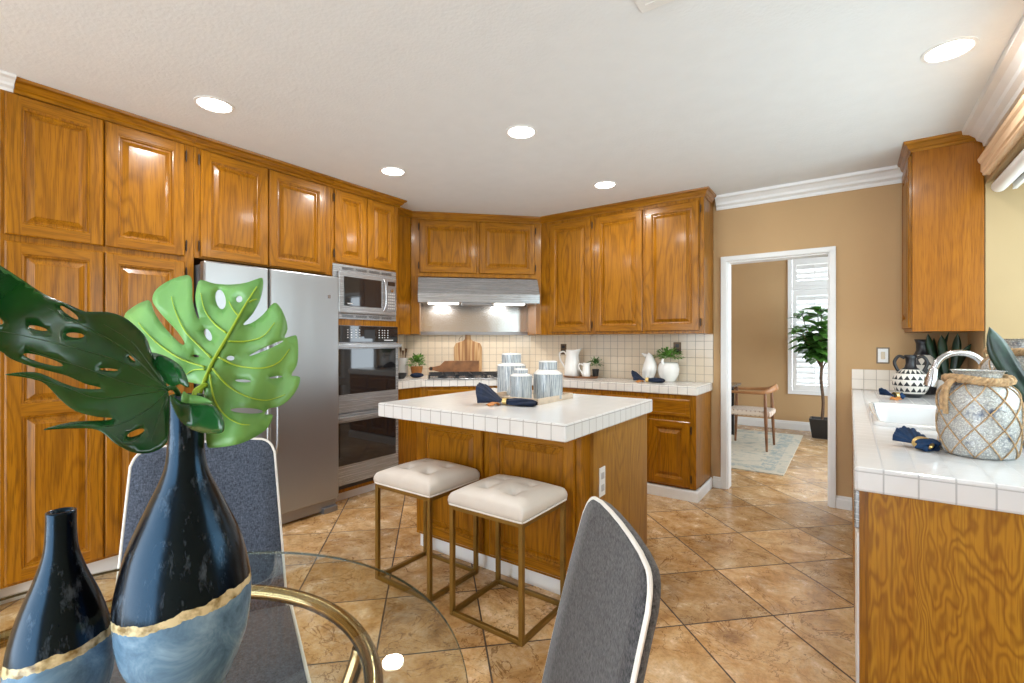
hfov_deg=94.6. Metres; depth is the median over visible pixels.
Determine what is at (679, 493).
baseboard
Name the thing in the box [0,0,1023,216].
ceiling
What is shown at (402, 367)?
utensil crock
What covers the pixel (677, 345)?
outlet
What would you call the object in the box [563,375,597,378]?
serving tray
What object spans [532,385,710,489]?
base cabinet
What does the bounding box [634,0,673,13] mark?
ceiling vent
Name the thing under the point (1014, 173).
roller blind
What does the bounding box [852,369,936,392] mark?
wall
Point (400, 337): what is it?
wall
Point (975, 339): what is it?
wall
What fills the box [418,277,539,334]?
range hood
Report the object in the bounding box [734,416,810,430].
baseboard
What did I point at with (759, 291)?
wall
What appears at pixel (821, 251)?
door frame
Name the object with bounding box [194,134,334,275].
upper cabinet
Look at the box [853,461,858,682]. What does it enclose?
dishwasher
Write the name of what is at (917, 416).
sink
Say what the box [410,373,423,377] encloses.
folded cloth
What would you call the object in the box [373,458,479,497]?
cushion
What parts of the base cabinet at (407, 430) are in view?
drawer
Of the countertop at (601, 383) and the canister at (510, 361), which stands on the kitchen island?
the canister at (510, 361)
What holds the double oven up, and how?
attached to the tall cabinet at (364, 221)
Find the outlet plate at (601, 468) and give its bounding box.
[599,466,604,497]
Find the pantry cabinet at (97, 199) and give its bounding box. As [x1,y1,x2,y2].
[0,76,197,604]
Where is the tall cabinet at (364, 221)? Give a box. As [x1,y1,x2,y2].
[327,178,406,501]
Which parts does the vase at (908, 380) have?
handle, handle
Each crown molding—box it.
[0,70,15,92]
[715,165,902,210]
[962,14,1023,145]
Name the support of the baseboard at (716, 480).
attached to the wall at (864, 226)
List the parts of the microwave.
handle, control panel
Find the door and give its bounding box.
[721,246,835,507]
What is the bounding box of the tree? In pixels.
[787,306,827,439]
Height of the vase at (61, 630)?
0.339 m
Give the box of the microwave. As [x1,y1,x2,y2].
[332,263,395,320]
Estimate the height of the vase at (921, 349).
0.390 m
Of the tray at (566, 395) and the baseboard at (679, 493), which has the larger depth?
the baseboard at (679, 493)
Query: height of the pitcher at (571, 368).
0.289 m
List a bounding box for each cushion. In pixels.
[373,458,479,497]
[448,474,567,522]
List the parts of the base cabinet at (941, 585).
door, door, panel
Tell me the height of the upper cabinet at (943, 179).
1.241 m
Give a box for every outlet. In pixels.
[561,344,565,353]
[673,342,680,353]
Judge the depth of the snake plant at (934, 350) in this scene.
3.26 m
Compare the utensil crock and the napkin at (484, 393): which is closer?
the napkin at (484, 393)
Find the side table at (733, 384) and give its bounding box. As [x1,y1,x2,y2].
[731,382,740,434]
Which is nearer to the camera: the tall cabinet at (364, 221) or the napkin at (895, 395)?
the napkin at (895, 395)
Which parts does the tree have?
pot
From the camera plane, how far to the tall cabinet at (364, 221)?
4.05 m
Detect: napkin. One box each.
[476,382,537,406]
[631,370,664,382]
[879,388,905,399]
[892,426,940,451]
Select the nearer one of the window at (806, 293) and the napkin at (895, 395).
the napkin at (895, 395)
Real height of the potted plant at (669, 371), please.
0.328 m
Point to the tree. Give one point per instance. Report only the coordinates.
(816, 344)
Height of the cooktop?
0.047 m
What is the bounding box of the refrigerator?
[194,261,338,523]
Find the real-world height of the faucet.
0.337 m
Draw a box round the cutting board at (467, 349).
[454,335,481,371]
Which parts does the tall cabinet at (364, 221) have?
door, crown molding, door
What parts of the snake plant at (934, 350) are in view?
pot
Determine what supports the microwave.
in the tall cabinet at (364, 221)
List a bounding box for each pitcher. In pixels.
[559,349,580,375]
[578,362,590,376]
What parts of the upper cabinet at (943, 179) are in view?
door, crown molding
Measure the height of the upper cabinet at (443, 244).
1.231 m
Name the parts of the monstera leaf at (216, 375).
stem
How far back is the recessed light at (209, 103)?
2.60 m
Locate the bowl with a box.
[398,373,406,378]
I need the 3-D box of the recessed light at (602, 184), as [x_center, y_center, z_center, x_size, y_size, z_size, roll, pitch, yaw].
[0.774,-1.303,3.938,0.196,0.006,0.196,0,0,36]
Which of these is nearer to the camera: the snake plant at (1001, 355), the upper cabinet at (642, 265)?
the snake plant at (1001, 355)
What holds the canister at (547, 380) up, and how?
on the tray at (566, 395)
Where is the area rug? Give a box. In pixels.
[731,429,802,475]
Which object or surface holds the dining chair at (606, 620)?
on the floor
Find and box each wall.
[398,335,403,357]
[404,334,530,374]
[531,183,967,496]
[731,260,827,421]
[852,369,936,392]
[968,93,1023,368]
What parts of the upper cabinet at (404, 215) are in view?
crown molding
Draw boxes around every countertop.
[398,374,711,395]
[851,389,1023,514]
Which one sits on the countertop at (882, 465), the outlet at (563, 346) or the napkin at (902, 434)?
the napkin at (902, 434)
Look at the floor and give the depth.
2.48 m
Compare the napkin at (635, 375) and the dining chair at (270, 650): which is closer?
the dining chair at (270, 650)
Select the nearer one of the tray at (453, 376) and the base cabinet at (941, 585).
the base cabinet at (941, 585)
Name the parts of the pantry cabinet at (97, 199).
door, door, crown molding, door, door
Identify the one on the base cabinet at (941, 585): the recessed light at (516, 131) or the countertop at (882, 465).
the countertop at (882, 465)
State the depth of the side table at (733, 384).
6.69 m
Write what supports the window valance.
attached to the wall at (975, 339)
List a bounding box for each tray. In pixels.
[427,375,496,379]
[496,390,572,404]
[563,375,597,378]
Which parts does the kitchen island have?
door, door, panel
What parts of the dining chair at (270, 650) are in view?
backrest, seat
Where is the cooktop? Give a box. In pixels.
[427,371,496,379]
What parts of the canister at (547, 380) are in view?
lid, lid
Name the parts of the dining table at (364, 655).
leg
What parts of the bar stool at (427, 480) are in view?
leg, seat rail, floor rail, floor rail, leg, leg, floor rail, seat rail, floor rail, leg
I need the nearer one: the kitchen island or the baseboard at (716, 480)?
the kitchen island
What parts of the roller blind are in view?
head rail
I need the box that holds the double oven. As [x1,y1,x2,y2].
[339,325,401,489]
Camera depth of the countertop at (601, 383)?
4.42 m
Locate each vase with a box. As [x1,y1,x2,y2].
[0,507,114,682]
[111,393,251,682]
[892,355,929,397]
[913,339,938,394]
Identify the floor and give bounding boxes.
[0,424,855,682]
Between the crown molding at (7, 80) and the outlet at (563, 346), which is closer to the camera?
the crown molding at (7, 80)
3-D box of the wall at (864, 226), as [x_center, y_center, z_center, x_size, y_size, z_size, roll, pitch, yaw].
[2.024,0.012,4.263,4.360,2.636,0.128,0,0,36]
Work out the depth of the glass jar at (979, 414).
1.50 m
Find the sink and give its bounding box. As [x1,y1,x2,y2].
[868,402,935,430]
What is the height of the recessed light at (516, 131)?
0.006 m
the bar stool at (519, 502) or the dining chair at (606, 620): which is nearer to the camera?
the dining chair at (606, 620)
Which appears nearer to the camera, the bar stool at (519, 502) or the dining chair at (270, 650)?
the dining chair at (270, 650)
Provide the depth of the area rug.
5.67 m
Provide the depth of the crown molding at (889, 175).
3.84 m
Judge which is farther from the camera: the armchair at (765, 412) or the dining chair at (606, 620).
the armchair at (765, 412)
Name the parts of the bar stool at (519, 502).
leg, floor rail, seat rail, floor rail, leg, leg, floor rail, floor rail, seat rail, leg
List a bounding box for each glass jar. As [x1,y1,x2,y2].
[935,369,1023,460]
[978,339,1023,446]
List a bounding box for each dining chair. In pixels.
[109,438,310,682]
[542,496,660,682]
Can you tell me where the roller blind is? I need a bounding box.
[991,149,1023,191]
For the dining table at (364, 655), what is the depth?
1.02 m
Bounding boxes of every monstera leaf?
[0,265,224,453]
[124,275,299,447]
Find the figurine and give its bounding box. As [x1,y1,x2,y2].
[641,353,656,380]
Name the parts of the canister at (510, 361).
lid, lid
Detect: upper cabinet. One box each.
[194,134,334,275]
[398,207,412,334]
[411,211,540,334]
[540,186,715,334]
[897,131,983,332]
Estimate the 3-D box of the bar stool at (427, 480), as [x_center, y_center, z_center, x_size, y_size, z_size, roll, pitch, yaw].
[-0.480,1.012,2.683,0.449,0.636,0.409,0,0,36]
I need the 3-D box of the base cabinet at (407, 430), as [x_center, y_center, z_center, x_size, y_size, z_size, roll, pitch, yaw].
[-0.544,0.890,5.034,2.109,0.880,0.829,0,0,-19]
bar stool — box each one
[373,458,479,602]
[448,474,567,646]
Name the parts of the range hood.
splash panel, control panel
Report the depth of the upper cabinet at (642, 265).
4.39 m
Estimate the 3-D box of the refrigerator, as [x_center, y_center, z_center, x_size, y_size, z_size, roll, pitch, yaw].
[-1.916,0.411,3.535,0.793,1.838,0.960,0,0,36]
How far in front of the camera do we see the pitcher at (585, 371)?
4.79 m
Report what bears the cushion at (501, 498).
on the bar stool at (519, 502)
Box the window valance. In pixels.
[978,94,1023,175]
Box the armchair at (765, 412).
[731,383,778,451]
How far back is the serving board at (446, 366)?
5.17 m
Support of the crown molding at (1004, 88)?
attached to the wall at (975, 339)
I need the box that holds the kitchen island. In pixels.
[378,388,651,594]
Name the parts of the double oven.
handle, door, door, control panel, handle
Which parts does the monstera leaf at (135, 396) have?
stem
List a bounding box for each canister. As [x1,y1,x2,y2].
[497,353,525,394]
[510,368,531,397]
[533,360,562,398]
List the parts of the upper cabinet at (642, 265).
door, door, crown molding, door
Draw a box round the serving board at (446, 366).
[429,361,478,371]
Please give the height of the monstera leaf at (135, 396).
0.228 m
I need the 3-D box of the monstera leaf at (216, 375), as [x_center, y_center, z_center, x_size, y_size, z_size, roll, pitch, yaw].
[-0.519,0.022,0.764,0.347,0.277,0.113,0,0,10]
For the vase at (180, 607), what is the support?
on the dining table at (364, 655)
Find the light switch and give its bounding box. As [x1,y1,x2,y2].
[876,347,889,363]
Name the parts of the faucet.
spout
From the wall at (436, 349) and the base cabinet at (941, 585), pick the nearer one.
the base cabinet at (941, 585)
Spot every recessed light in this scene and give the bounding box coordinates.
[193,95,234,113]
[380,167,405,175]
[506,125,536,138]
[593,181,616,188]
[920,36,979,63]
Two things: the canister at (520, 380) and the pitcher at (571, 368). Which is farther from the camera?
the pitcher at (571, 368)
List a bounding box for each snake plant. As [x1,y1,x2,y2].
[926,332,970,390]
[986,327,1023,402]
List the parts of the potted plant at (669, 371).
pot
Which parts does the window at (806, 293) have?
shutter panel, shutter panel, tilt rod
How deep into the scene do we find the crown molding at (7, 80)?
2.32 m
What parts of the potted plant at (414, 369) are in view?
pot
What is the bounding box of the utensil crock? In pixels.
[398,347,407,376]
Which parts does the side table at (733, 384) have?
leg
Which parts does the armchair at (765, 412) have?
leg, seat, arm rail, leg, leg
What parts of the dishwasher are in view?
control panel, door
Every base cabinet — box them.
[398,386,496,464]
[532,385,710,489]
[852,431,1023,682]
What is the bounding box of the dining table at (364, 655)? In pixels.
[0,552,467,682]
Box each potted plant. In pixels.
[406,353,426,372]
[587,357,603,376]
[653,347,684,381]
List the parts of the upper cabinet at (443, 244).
door, crown molding, door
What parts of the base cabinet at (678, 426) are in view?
drawer, drawer, drawer, door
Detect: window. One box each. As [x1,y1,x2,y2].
[788,256,827,395]
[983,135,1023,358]
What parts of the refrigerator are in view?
door, handle, handle, door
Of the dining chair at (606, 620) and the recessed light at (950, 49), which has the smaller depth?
the dining chair at (606, 620)
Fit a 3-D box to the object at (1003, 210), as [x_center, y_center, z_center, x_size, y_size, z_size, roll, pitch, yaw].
[2.313,-0.330,1.672,0.459,1.380,2.830,0,0,36]
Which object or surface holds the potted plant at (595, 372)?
on the serving tray at (565, 376)
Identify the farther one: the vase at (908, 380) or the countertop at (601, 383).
the countertop at (601, 383)
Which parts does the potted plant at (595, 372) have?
pot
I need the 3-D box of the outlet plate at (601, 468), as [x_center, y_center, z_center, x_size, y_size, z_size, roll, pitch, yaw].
[0.485,0.752,2.541,0.006,0.155,0.070,0,0,36]
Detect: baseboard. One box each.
[647,477,712,502]
[713,476,720,488]
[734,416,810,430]
[836,495,851,510]
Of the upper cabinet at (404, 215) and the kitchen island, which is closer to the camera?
the kitchen island
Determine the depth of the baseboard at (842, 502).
3.75 m
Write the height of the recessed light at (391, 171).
0.006 m
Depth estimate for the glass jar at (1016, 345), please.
1.70 m
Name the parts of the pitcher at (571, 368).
handle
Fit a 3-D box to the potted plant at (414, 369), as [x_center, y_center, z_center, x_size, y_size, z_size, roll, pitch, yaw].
[-1.013,0.246,5.016,0.243,0.257,0.221,0,0,-7]
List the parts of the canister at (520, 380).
lid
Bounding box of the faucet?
[923,350,982,386]
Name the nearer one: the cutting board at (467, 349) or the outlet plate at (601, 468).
the outlet plate at (601, 468)
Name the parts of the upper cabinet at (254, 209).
door, crown molding, door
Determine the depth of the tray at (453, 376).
4.75 m

